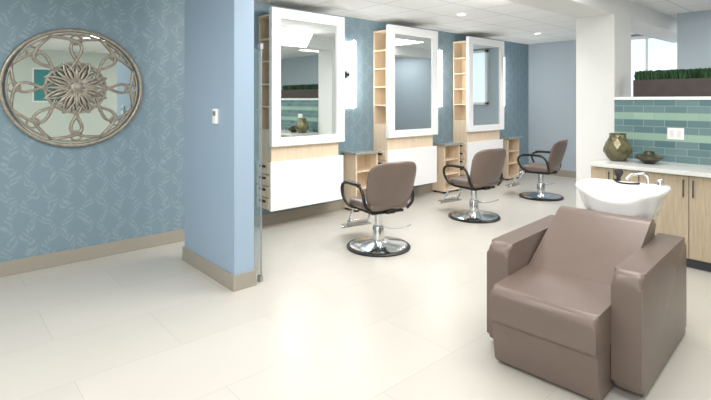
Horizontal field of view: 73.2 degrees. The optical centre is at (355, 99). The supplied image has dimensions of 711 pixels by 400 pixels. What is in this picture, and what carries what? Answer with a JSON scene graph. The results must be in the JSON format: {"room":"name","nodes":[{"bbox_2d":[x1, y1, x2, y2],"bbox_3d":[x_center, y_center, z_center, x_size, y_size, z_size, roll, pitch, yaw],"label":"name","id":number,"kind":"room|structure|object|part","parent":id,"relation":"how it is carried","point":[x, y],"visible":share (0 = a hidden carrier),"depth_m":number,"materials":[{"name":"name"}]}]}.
{"room":"salon","nodes":[
{"label":"salon","id":0,"kind":"room"},
{"bbox_2d":[185,0,253,274],"bbox_3d":[-1.252,0.180,4.322,0.180,2.740,1.010,0,0,-42],"label":"wall partition","id":1,"kind":"structure","parent":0,"point":[219,34],"depth_m":4.09,"materials":[{"name":"blue paint"}]},
{"bbox_2d":[212,109,218,123],"bbox_3d":[-1.203,0.140,4.111,0.027,0.130,0.080,0,0,-42],"label":"thermostat","id":2,"kind":"object","parent":1,"relation":"attached to","point":[215,112],"visible":1,"depth_m":4.09,"materials":[{"name":"white paint"}]},
{"bbox_2d":[182,246,255,291],"bbox_3d":[-1.252,1.485,4.322,0.210,0.130,1.040,0,0,-42],"label":"baseboard","id":3,"kind":"structure","parent":1,"relation":"attached to","point":[241,281],"depth_m":4.04,"materials":[{"name":"beige"}]},
{"bbox_2d":[0,0,527,261],"bbox_3d":[-0.991,0.180,6.148,12.700,2.740,0.100,0,0,-42],"label":"wall","id":4,"kind":"structure","parent":0,"point":[129,184],"depth_m":4.92,"materials":[{"name":"blue paper"}]},
{"bbox_2d":[0,28,142,146],"bbox_3d":[-2.651,-0.115,4.553,1.206,1.127,0.070,0,0,-42],"label":"wall mirror","id":5,"kind":"object","parent":4,"relation":"attached to","point":[68,87],"visible":1,"depth_m":4.52,"materials":[{"name":"silver metal"}]},
{"bbox_2d":[0,168,522,276],"bbox_3d":[-0.990,1.485,6.072,12.600,0.130,0.015,0,0,-42],"label":"baseboard","id":6,"kind":"structure","parent":4,"relation":"attached to","point":[12,267],"depth_m":4.88,"materials":[{"name":"beige"}]},
{"bbox_2d":[257,7,344,211],"bbox_3d":[-0.688,0.110,6.107,1.142,2.410,0.355,0,0,-42],"label":"station","id":7,"kind":"object","parent":4,"relation":"attached to","point":[303,53],"visible":0.97,"depth_m":5.92,"materials":[{"name":"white wood"}]},
{"bbox_3d":[-1.111,0.818,5.768,0.025,0.126,0.280,0,0,-42],"label":"drawer","id":8,"kind":"part","parent":7,"relation":"part of","materials":[{"name":"brown wood"}]},
{"bbox_3d":[-1.111,0.956,5.768,0.025,0.126,0.280,0,0,-42],"label":"drawer","id":9,"kind":"part","parent":7,"relation":"part of","materials":[{"name":"brown wood"}]},
{"bbox_3d":[-1.111,1.094,5.768,0.025,0.126,0.280,0,0,-42],"label":"drawer","id":10,"kind":"part","parent":7,"relation":"part of","materials":[{"name":"brown wood"}]},
{"bbox_3d":[-1.111,1.232,5.768,0.025,0.126,0.280,0,0,-42],"label":"drawer","id":11,"kind":"part","parent":7,"relation":"part of","materials":[{"name":"brown wood"}]},
{"bbox_3d":[-0.588,1.025,6.012,1.120,0.580,0.030,0,0,-42],"label":"panel","id":12,"kind":"part","parent":7,"relation":"part of","materials":[{"name":"white paint"}]},
{"bbox_3d":[-0.582,-0.273,6.004,1.120,1.645,0.060,0,0,-42],"label":"mirror frame","id":13,"kind":"part","parent":7,"relation":"part of","materials":[{"name":"white paint"}]},
{"bbox_2d":[281,19,335,136],"bbox_3d":[-0.588,-0.263,6.012,0.870,1.415,0.040,0,0,-42],"label":"mirror","id":14,"kind":"object","parent":7,"relation":"attached to","point":[308,47],"depth_m":5.99,"materials":[{"name":"clear glass"}]},
{"bbox_2d":[345,40,355,108],"bbox_3d":[-0.059,-0.360,6.826,0.123,0.980,0.127,0,0,-42],"label":"wall sconce","id":15,"kind":"object","parent":4,"relation":"attached to","point":[351,74],"visible":1,"depth_m":6.79,"materials":[{"name":"white"}]},
{"bbox_3d":[-0.039,-0.360,6.823,0.092,0.940,0.092,0,0,-42],"label":"lamp shade","id":16,"kind":"part","parent":15,"relation":"part of","materials":[{"name":"white"}]},
{"bbox_2d":[373,24,437,185],"bbox_3d":[0.775,0.110,7.411,1.142,2.410,0.355,0,0,-42],"label":"station","id":17,"kind":"object","parent":4,"relation":"attached to","point":[405,59],"visible":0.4,"depth_m":7.26,"materials":[{"name":"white wood"}]},
{"bbox_3d":[0.353,0.818,7.071,0.025,0.126,0.280,0,0,-42],"label":"drawer","id":18,"kind":"part","parent":17,"relation":"part of","materials":[{"name":"brown wood"}]},
{"bbox_3d":[0.875,1.025,7.316,1.120,0.580,0.030,0,0,-42],"label":"panel","id":19,"kind":"part","parent":17,"relation":"part of","materials":[{"name":"white paint"}]},
{"bbox_2d":[386,24,437,137],"bbox_3d":[0.882,-0.273,7.308,1.120,1.645,0.060,0,0,-42],"label":"mirror","id":20,"kind":"object","parent":17,"relation":"attached to","point":[411,53],"depth_m":7.27,"materials":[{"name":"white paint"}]},
{"bbox_2d":[438,50,441,107],"bbox_3d":[1.404,-0.360,8.129,0.123,0.980,0.127,0,0,-42],"label":"wall sconce","id":21,"kind":"object","parent":4,"relation":"attached to","point":[439,51],"visible":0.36,"depth_m":8.08,"materials":[{"name":"white plastic"}]},
{"bbox_2d":[453,36,503,175],"bbox_3d":[2.239,0.110,8.715,1.142,2.410,0.355,0,0,-42],"label":"station","id":22,"kind":"object","parent":4,"relation":"attached to","point":[478,63],"visible":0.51,"depth_m":8.54,"materials":[{"name":"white wood"}]},
{"bbox_3d":[1.816,0.818,8.375,0.025,0.126,0.280,0,0,-42],"label":"drawer","id":23,"kind":"part","parent":22,"relation":"part of","materials":[{"name":"brown wood"}]},
{"bbox_3d":[1.816,0.956,8.375,0.025,0.126,0.280,0,0,-42],"label":"drawer","id":24,"kind":"part","parent":22,"relation":"part of","materials":[{"name":"brown wood"}]},
{"bbox_3d":[1.816,1.094,8.375,0.025,0.126,0.280,0,0,-42],"label":"drawer","id":25,"kind":"part","parent":22,"relation":"part of","materials":[{"name":"brown wood"}]},
{"bbox_3d":[2.338,1.025,8.620,1.120,0.580,0.030,0,0,-42],"label":"panel","id":26,"kind":"part","parent":22,"relation":"part of","materials":[{"name":"white paint"}]},
{"bbox_2d":[466,36,503,131],"bbox_3d":[2.345,-0.273,8.612,1.120,1.645,0.060,0,0,-42],"label":"mirror","id":27,"kind":"object","parent":22,"relation":"attached to","point":[484,57],"depth_m":8.56,"materials":[{"name":"white paint"}]},
{"bbox_2d":[504,57,504,106],"bbox_3d":[2.868,-0.360,9.433,0.123,0.980,0.127,0,0,-42],"label":"wall sconce","id":28,"kind":"object","parent":4,"relation":"attached to","point":[504,57],"visible":0.11,"depth_m":9.40,"materials":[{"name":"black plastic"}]},
{"bbox_2d":[0,173,710,399],"bbox_3d":[1.736,1.600,3.087,12.700,0.100,8.300,0,0,-42],"label":"floor","id":29,"kind":"structure","parent":0,"point":[325,320],"depth_m":3.32,"materials":[{"name":"tile"}]},
{"bbox_2d":[257,44,262,281],"bbox_3d":[-1.105,0.535,4.427,0.030,2.030,0.920,0,0,-42],"label":"glass panel","id":30,"kind":"object","parent":29,"relation":"on","point":[259,46],"visible":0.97,"depth_m":4.08,"materials":[{"name":"clear glass"}]},
{"bbox_3d":[-0.804,0.540,4.089,0.012,2.020,0.011,0,0,-42],"label":"rod","id":31,"kind":"part","parent":30,"relation":"part of","materials":[{"name":"silver metal"}]},
{"bbox_2d":[341,149,381,211],"bbox_3d":[0.090,1.137,6.829,0.500,0.825,0.318,0,0,-42],"label":"base cabinet","id":32,"kind":"object","parent":29,"relation":"on","point":[357,163],"visible":0.75,"depth_m":6.77,"materials":[{"name":"brown wood"}]},
{"bbox_2d":[341,149,381,154],"bbox_3d":[0.090,0.738,6.829,0.500,0.025,0.318,0,0,-42],"label":"countertop","id":33,"kind":"structure","parent":32,"relation":"on","point":[362,151],"depth_m":6.74,"materials":[{"name":"grey stone"}]},
{"bbox_2d":[357,167,370,172],"bbox_3d":[0.079,1.001,6.841,0.380,0.018,0.230,0,0,-42],"label":"shelf","id":34,"kind":"object","parent":32,"relation":"attached to","point":[359,169],"depth_m":6.84,"materials":[{"name":"brown wood"}]},
{"bbox_2d":[340,161,415,256],"bbox_3d":[0.206,1.080,5.113,0.672,0.940,0.915,0,0,-30],"label":"salon chair","id":35,"kind":"object","parent":29,"relation":"on","point":[389,186],"visible":1,"depth_m":4.83,"materials":[{"name":"brown leather"}]},
{"bbox_3d":[0.009,0.997,4.944,0.126,0.307,0.498,0,0,-30],"label":"armrest","id":36,"kind":"part","parent":35,"relation":"part of","materials":[{"name":"black plastic"}]},
{"bbox_3d":[0.237,1.077,5.059,0.500,0.123,0.500,0,0,-30],"label":"seat","id":37,"kind":"part","parent":35,"relation":"part of","materials":[{"name":"brown leather"}]},
{"bbox_3d":[0.382,0.850,4.803,0.583,0.480,0.201,0,0,-30],"label":"backrest","id":38,"kind":"part","parent":35,"relation":"part of","materials":[{"name":"brown leather"}]},
{"bbox_3d":[0.443,1.345,5.083,0.301,0.048,0.018,0,0,-10],"label":"pump lever","id":39,"kind":"part","parent":35,"relation":"part of","materials":[{"name":"silver metal"}]},
{"bbox_3d":[0.452,0.997,5.196,0.126,0.307,0.498,0,0,-30],"label":"armrest","id":40,"kind":"part","parent":35,"relation":"part of","materials":[{"name":"black plastic"}]},
{"bbox_2d":[432,141,462,193],"bbox_3d":[1.553,1.137,8.133,0.500,0.825,0.318,0,0,-42],"label":"base cabinet","id":41,"kind":"object","parent":29,"relation":"on","point":[448,152],"visible":0.79,"depth_m":8.09,"materials":[{"name":"brown wood"}]},
{"bbox_2d":[433,141,462,145],"bbox_3d":[1.553,0.738,8.133,0.500,0.025,0.318,0,0,-42],"label":"countertop","id":42,"kind":"structure","parent":41,"relation":"on","point":[446,143],"depth_m":8.02,"materials":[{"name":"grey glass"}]},
{"bbox_2d":[445,157,458,160],"bbox_3d":[1.543,1.001,8.145,0.380,0.018,0.230,0,0,-42],"label":"shelf","id":43,"kind":"object","parent":41,"relation":"attached to","point":[446,158],"depth_m":8.19,"materials":[{"name":"brown wood"}]},
{"bbox_2d":[445,171,458,174],"bbox_3d":[1.543,1.241,8.145,0.380,0.018,0.230,0,0,-42],"label":"shelf","id":44,"kind":"object","parent":41,"relation":"attached to","point":[446,172],"depth_m":8.15,"materials":[{"name":"brown wood"}]},
{"bbox_2d":[438,148,505,222],"bbox_3d":[1.532,1.080,6.403,0.672,0.940,0.915,0,0,-32],"label":"salon chair","id":45,"kind":"object","parent":29,"relation":"on","point":[487,165],"visible":1,"depth_m":6.12,"materials":[{"name":"brown leather"}]},
{"bbox_3d":[1.341,0.997,6.226,0.126,0.307,0.498,0,0,-32],"label":"armrest","id":46,"kind":"part","parent":45,"relation":"part of","materials":[{"name":"black plastic"}]},
{"bbox_3d":[1.564,1.077,6.349,0.500,0.123,0.500,0,0,-32],"label":"seat","id":47,"kind":"part","parent":45,"relation":"part of","materials":[{"name":"brown leather"}]},
{"bbox_3d":[1.719,0.850,6.099,0.583,0.480,0.201,0,0,-32],"label":"backrest","id":48,"kind":"part","parent":45,"relation":"part of","materials":[{"name":"brown leather"}]},
{"bbox_3d":[1.774,0.997,6.494,0.126,0.307,0.498,0,0,-32],"label":"armrest","id":49,"kind":"part","parent":45,"relation":"part of","materials":[{"name":"black plastic"}]},
{"bbox_2d":[499,136,522,179],"bbox_3d":[3.017,1.137,9.437,0.500,0.825,0.318,0,0,-42],"label":"base cabinet","id":50,"kind":"object","parent":29,"relation":"on","point":[510,143],"visible":0.71,"depth_m":9.50,"materials":[{"name":"brown wood"}]},
{"bbox_2d":[500,136,522,138],"bbox_3d":[3.017,0.738,9.437,0.500,0.025,0.318,0,0,-42],"label":"countertop","id":51,"kind":"structure","parent":50,"relation":"on","point":[501,137],"depth_m":9.29,"materials":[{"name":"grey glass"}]},
{"bbox_2d":[505,139,567,200],"bbox_3d":[2.907,1.080,7.696,0.915,0.940,0.672,0,0,40],"label":"salon chair","id":52,"kind":"object","parent":29,"relation":"on","point":[557,152],"visible":1,"depth_m":7.48,"materials":[{"name":"brown leather"}]},
{"bbox_3d":[2.781,0.997,7.469,0.498,0.307,0.126,0,0,40],"label":"armrest","id":53,"kind":"part","parent":52,"relation":"part of","materials":[{"name":"black plastic"}]},
{"bbox_3d":[2.955,1.077,7.655,0.500,0.123,0.500,0,0,40],"label":"seat","id":54,"kind":"part","parent":52,"relation":"part of","materials":[{"name":"brown leather"}]},
{"bbox_3d":[3.110,0.997,7.857,0.498,0.307,0.126,0,0,40],"label":"armrest","id":55,"kind":"part","parent":52,"relation":"part of","materials":[{"name":"black plastic"}]},
{"bbox_3d":[3.179,0.850,7.465,0.201,0.480,0.583,0,0,40],"label":"backrest","id":56,"kind":"part","parent":52,"relation":"part of","materials":[{"name":"brown leather"}]},
{"bbox_2d":[487,206,685,399],"bbox_3d":[1.434,1.150,3.030,0.873,0.770,1.278,0,0,45],"label":"chair","id":57,"kind":"object","parent":29,"relation":"on","point":[585,302],"visible":1,"depth_m":2.71,"materials":[{"name":"brown leather"}]},
{"bbox_3d":[1.256,1.213,3.368,0.143,0.635,1.050,0,0,45],"label":"armrest","id":58,"kind":"part","parent":57,"relation":"part of","materials":[{"name":"brown leather"}]},
{"bbox_3d":[1.197,1.182,2.793,0.582,0.212,0.608,0,0,45],"label":"seat","id":59,"kind":"part","parent":57,"relation":"part of","materials":[{"name":"brown leather"}]},
{"bbox_3d":[1.519,1.004,3.100,0.598,0.478,0.677,0,0,45],"label":"backrest","id":60,"kind":"part","parent":57,"relation":"part of","materials":[{"name":"brown leather"}]},
{"bbox_2d":[575,169,670,218],"bbox_3d":[1.955,0.707,3.500,0.577,0.346,0.516,0,0,45],"label":"bowl","id":61,"kind":"object","parent":57,"relation":"attached to","point":[616,196],"visible":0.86,"depth_m":3.47,"materials":[{"name":"white ceramic"}]},
{"bbox_2d":[625,172,649,183],"bbox_3d":[2.092,0.583,3.550,0.207,0.095,0.023,0,0,-13],"label":"faucet","id":62,"kind":"object","parent":61,"relation":"on","point":[646,175],"depth_m":3.56,"materials":[{"name":"silver metal"}]},
{"bbox_3d":[2.237,0.605,3.514,0.044,0.050,0.044,0,0,45],"label":"faucet handle","id":63,"kind":"part","parent":61,"relation":"part of","materials":[{"name":"silver metal"}]},
{"bbox_3d":[1.772,1.213,2.854,0.146,0.635,1.050,0,0,45],"label":"armrest","id":64,"kind":"part","parent":57,"relation":"part of","materials":[{"name":"brown leather"}]},
{"bbox_2d":[591,166,638,181],"bbox_3d":[2.827,1.120,5.050,0.609,0.860,0.456,0,0,-42],"label":"base cabinet","id":65,"kind":"object","parent":29,"relation":"on","point":[596,172],"visible":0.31,"depth_m":4.90,"materials":[{"name":"brown wood"}]},
{"bbox_3d":[2.557,1.074,4.962,0.020,0.752,0.222,0,0,-42],"label":"door","id":66,"kind":"part","parent":65,"relation":"part of","materials":[{"name":"brown wood"}]},
{"bbox_3d":[2.708,1.074,4.792,0.020,0.752,0.222,0,0,-42],"label":"door","id":67,"kind":"part","parent":65,"relation":"part of","materials":[{"name":"brown wood"}]},
{"bbox_2d":[639,171,710,271],"bbox_3d":[3.256,1.120,4.569,0.609,0.860,0.826,0,0,-42],"label":"base cabinet","id":68,"kind":"object","parent":29,"relation":"on","point":[685,212],"visible":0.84,"depth_m":4.39,"materials":[{"name":"brown wood"}]},
{"bbox_3d":[2.924,1.074,4.550,0.020,0.752,0.407,0,0,-42],"label":"door","id":69,"kind":"part","parent":68,"relation":"part of","materials":[{"name":"brown wood"}]},
{"bbox_3d":[3.017,0.810,4.407,0.036,0.160,0.011,0,0,-42],"label":"handle","id":70,"kind":"part","parent":68,"relation":"part of","materials":[{"name":"grey metal"}]},
{"bbox_3d":[3.068,0.810,4.350,0.036,0.160,0.011,0,0,-42],"label":"handle","id":71,"kind":"part","parent":68,"relation":"part of","materials":[{"name":"grey metal"}]},
{"bbox_3d":[3.199,1.074,4.241,0.020,0.752,0.407,0,0,-42],"label":"door","id":72,"kind":"part","parent":68,"relation":"part of","materials":[{"name":"brown wood"}]},
{"bbox_3d":[3.808,1.120,3.949,0.609,0.860,0.826,0,0,-42],"label":"base cabinet","id":73,"kind":"object","parent":29,"relation":"on","visible":0},
{"bbox_2d":[591,159,710,177],"bbox_3d":[3.788,0.669,3.977,0.648,0.038,3.298,0,0,-42],"label":"countertop","id":74,"kind":"structure","parent":73,"relation":"on","point":[696,170],"depth_m":4.68,"materials":[{"name":"white stone"}]},
{"bbox_2d":[603,133,632,161],"bbox_3d":[2.803,0.503,5.122,0.281,0.293,0.281,0,0,-42],"label":"vase","id":75,"kind":"object","parent":74,"relation":"on","point":[617,147],"visible":1,"depth_m":5.04,"materials":[{"name":"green metal"}]},
{"bbox_2d":[635,151,663,163],"bbox_3d":[3.002,0.588,4.898,0.256,0.125,0.250,0,0,-42],"label":"decorative bowl","id":76,"kind":"object","parent":74,"relation":"on","point":[648,157],"visible":1,"depth_m":4.83,"materials":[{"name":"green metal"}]},
{"bbox_2d":[254,0,710,43],"bbox_3d":[1.736,-1.240,3.087,12.700,0.100,8.300,0,0,-42],"label":"ceiling","id":77,"kind":"structure","parent":0,"point":[504,20],"depth_m":6.67,"materials":[{"name":"tile"}]},
{"bbox_2d":[455,13,467,15],"bbox_3d":[1.466,-1.184,6.623,0.170,0.012,0.170,0,0,-42],"label":"recessed light","id":78,"kind":"object","parent":77,"relation":"in","point":[458,14],"visible":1,"depth_m":6.62,"materials":[{"name":"white paint"}]},
{"bbox_2d":[528,34,642,170],"bbox_3d":[6.473,0.180,7.241,0.100,2.740,8.200,0,0,-42],"label":"wall","id":79,"kind":"structure","parent":0,"point":[552,65],"depth_m":9.87,"materials":[{"name":"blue paint"}]},
{"bbox_2d":[550,170,575,177],"bbox_3d":[6.435,1.485,7.197,0.015,0.130,8.185,0,0,-42],"label":"baseboard","id":80,"kind":"structure","parent":79,"relation":"attached to","point":[564,173],"depth_m":9.66,"materials":[{"name":"beige"}]},
{"bbox_2d":[631,36,676,96],"bbox_3d":[5.203,-0.520,8.546,0.060,1.260,1.240,0,0,-42],"label":"window","id":81,"kind":"structure","parent":79,"relation":"in","point":[647,53],"depth_m":8.49,"materials":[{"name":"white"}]},
{"bbox_3d":[5.203,-0.520,8.546,0.060,1.260,1.240,0,0,-42],"label":"frame","id":82,"kind":"part","parent":81,"relation":"part of","materials":[{"name":"white paint"}]},
{"bbox_2d":[507,0,676,42],"bbox_3d":[3.014,-1.085,5.786,7.000,0.210,0.430,0,0,-42],"label":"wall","id":83,"kind":"structure","parent":0,"point":[645,21],"depth_m":5.80,"materials":[{"name":"white paint"}]},
{"bbox_2d":[576,0,630,208],"bbox_3d":[2.985,0.180,5.760,0.520,2.740,0.430,0,0,-42],"label":"wall column","id":84,"kind":"structure","parent":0,"point":[603,42],"depth_m":5.61,"materials":[{"name":"white paint"}]},
{"bbox_2d":[677,10,710,69],"bbox_3d":[6.144,0.180,4.791,0.150,2.740,4.980,0,0,-42],"label":"wall","id":85,"kind":"structure","parent":0,"point":[693,28],"depth_m":6.45,"materials":[{"name":"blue paint"}]},
{"bbox_3d":[4.318,0.775,4.249,0.500,1.550,3.600,0,0,-42],"label":"wall","id":86,"kind":"structure","parent":0,"visible":0},
{"bbox_2d":[614,96,710,99],"bbox_3d":[4.321,-0.018,4.252,0.570,0.035,3.600,0,0,-42],"label":"trim","id":87,"kind":"structure","parent":86,"relation":"on","point":[702,97],"depth_m":5.03,"materials":[{"name":"white paint"}]},
{"bbox_2d":[633,67,710,96],"bbox_3d":[3.673,-0.185,4.945,0.233,0.300,1.422,0,0,-42],"label":"planter box","id":88,"kind":"object","parent":87,"relation":"on","point":[691,82],"visible":1,"depth_m":5.12,"materials":[{"name":"brown wood"}]},
{"bbox_2d":[614,100,710,165],"bbox_3d":[4.026,0.326,4.186,0.012,0.648,3.295,0,0,-42],"label":"tile backsplash","id":89,"kind":"structure","parent":86,"relation":"attached to","point":[645,123],"depth_m":5.03,"materials":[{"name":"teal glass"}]},
{"bbox_2d":[667,128,683,139],"bbox_3d":[3.318,0.350,4.965,0.008,0.120,0.150,0,0,-42],"label":"wall outlet","id":90,"kind":"object","parent":89,"relation":"attached to","point":[672,133],"visible":1,"depth_m":4.96,"materials":[{"name":"white paint"}]}
]}

